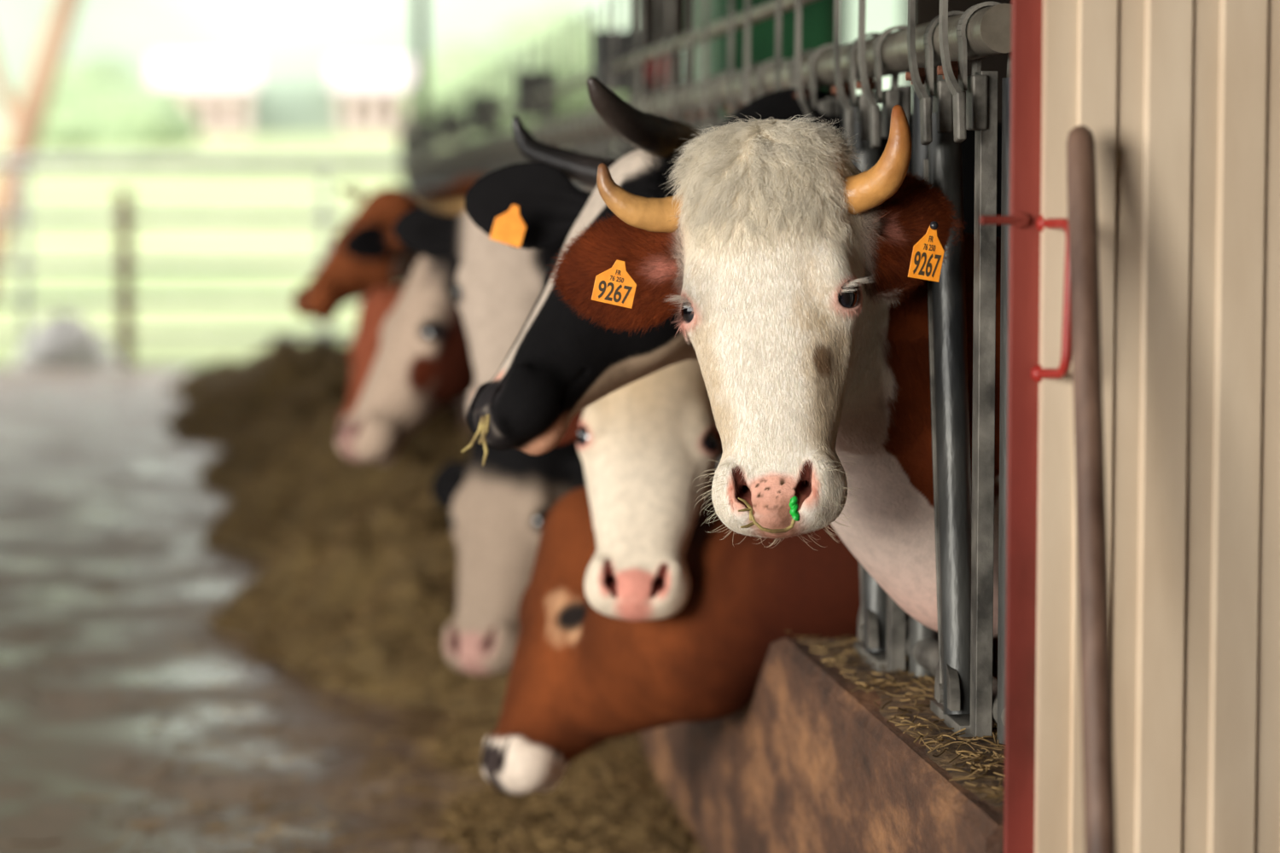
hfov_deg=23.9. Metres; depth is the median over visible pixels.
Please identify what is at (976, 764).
straw
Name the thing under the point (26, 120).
wooden post
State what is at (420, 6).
column
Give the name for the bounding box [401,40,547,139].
tree
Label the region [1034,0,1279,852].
wall
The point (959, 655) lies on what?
barrier
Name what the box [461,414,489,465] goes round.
straw wisp
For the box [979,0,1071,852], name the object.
door frame
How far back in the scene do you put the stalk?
3.80 m
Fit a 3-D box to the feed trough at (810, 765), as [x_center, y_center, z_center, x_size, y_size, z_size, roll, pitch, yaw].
[-0.601,0.014,12.807,0.245,0.576,18.900,-1,4,-7]
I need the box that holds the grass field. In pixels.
[0,135,599,368]
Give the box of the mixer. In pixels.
[693,0,833,130]
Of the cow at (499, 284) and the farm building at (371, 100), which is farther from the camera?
the farm building at (371, 100)
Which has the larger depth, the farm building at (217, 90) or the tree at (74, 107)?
the farm building at (217, 90)
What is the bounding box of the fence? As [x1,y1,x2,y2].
[0,157,409,348]
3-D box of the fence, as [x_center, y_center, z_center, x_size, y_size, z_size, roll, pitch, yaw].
[-2.822,-1.296,23.321,5.814,1.564,0.147,-1,4,-7]
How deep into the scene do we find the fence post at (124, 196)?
22.99 m
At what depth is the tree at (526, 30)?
146.61 m
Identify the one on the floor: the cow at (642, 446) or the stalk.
the cow at (642, 446)
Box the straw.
[785,630,1004,808]
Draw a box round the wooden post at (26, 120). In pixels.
[0,0,80,276]
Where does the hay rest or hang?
on the floor
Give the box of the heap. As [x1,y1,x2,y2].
[11,312,123,368]
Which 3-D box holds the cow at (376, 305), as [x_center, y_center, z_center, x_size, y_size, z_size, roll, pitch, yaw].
[0.440,-0.165,10.140,2.883,1.336,0.551,-1,4,-7]
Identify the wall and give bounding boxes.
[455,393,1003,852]
[632,0,1011,123]
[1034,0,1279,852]
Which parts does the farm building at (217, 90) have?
door panel, door panel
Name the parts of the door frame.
latch handle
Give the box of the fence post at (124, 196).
[116,189,133,364]
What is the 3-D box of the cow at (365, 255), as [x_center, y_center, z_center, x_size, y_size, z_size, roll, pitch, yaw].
[0.182,-0.252,11.144,3.157,1.348,0.877,-2,5,-23]
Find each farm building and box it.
[149,56,257,136]
[329,58,414,135]
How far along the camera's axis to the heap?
22.57 m
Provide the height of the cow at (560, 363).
1.463 m
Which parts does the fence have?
rail, rail, rail, rail, rail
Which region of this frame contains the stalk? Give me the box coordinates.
[738,495,800,533]
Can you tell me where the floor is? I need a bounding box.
[0,366,494,852]
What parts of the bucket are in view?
handle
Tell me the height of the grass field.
4.779 m
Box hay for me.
[0,332,706,852]
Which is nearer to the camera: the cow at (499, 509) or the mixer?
the cow at (499, 509)
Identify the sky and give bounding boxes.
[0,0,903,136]
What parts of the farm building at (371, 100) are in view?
door panel, door panel, door panel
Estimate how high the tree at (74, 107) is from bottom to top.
5.914 m
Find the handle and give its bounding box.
[1066,125,1117,852]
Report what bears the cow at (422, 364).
on the floor
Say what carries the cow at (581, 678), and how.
on the floor
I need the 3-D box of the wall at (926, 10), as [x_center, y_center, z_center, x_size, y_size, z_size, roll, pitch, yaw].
[4.125,-3.190,23.070,8.430,5.380,0.120,-1,4,-7]
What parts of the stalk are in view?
stem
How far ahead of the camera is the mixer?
15.84 m
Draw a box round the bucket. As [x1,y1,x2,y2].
[647,0,675,82]
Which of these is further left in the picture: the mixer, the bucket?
the bucket
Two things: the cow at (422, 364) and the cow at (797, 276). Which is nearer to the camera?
the cow at (797, 276)
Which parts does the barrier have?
lever, lever, lever, lever, lever, lever, lever, lever, lever, lever, lever, lever, lever, lever, lever, lever, lever, lever, lever, lever, lever, lever, lever, lever, lever, lever, lever, lever, lever, lever, lever, lever, lever, lever, lever, lever, lever, lever, lever, lever, lever, lever, lever, lever, lever, lever, lever, lever, lever, lever, lever, locking rod, lever, lever, support post, lever, lever, lever, lever, lever, lever, lever, lever, lever, lever, lever, lever, stop plate, lever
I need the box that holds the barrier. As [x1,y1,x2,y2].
[399,0,1011,744]
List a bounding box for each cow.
[291,174,483,322]
[335,254,475,466]
[340,285,405,420]
[392,189,997,679]
[430,434,586,676]
[464,76,1001,455]
[481,485,909,796]
[545,104,1000,638]
[555,359,997,659]
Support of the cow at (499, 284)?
on the floor
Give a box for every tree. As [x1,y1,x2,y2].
[14,55,141,148]
[85,81,200,148]
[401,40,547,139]
[490,4,628,133]
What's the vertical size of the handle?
1.368 m
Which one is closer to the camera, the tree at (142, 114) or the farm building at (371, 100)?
the tree at (142, 114)
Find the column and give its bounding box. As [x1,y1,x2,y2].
[413,0,426,155]

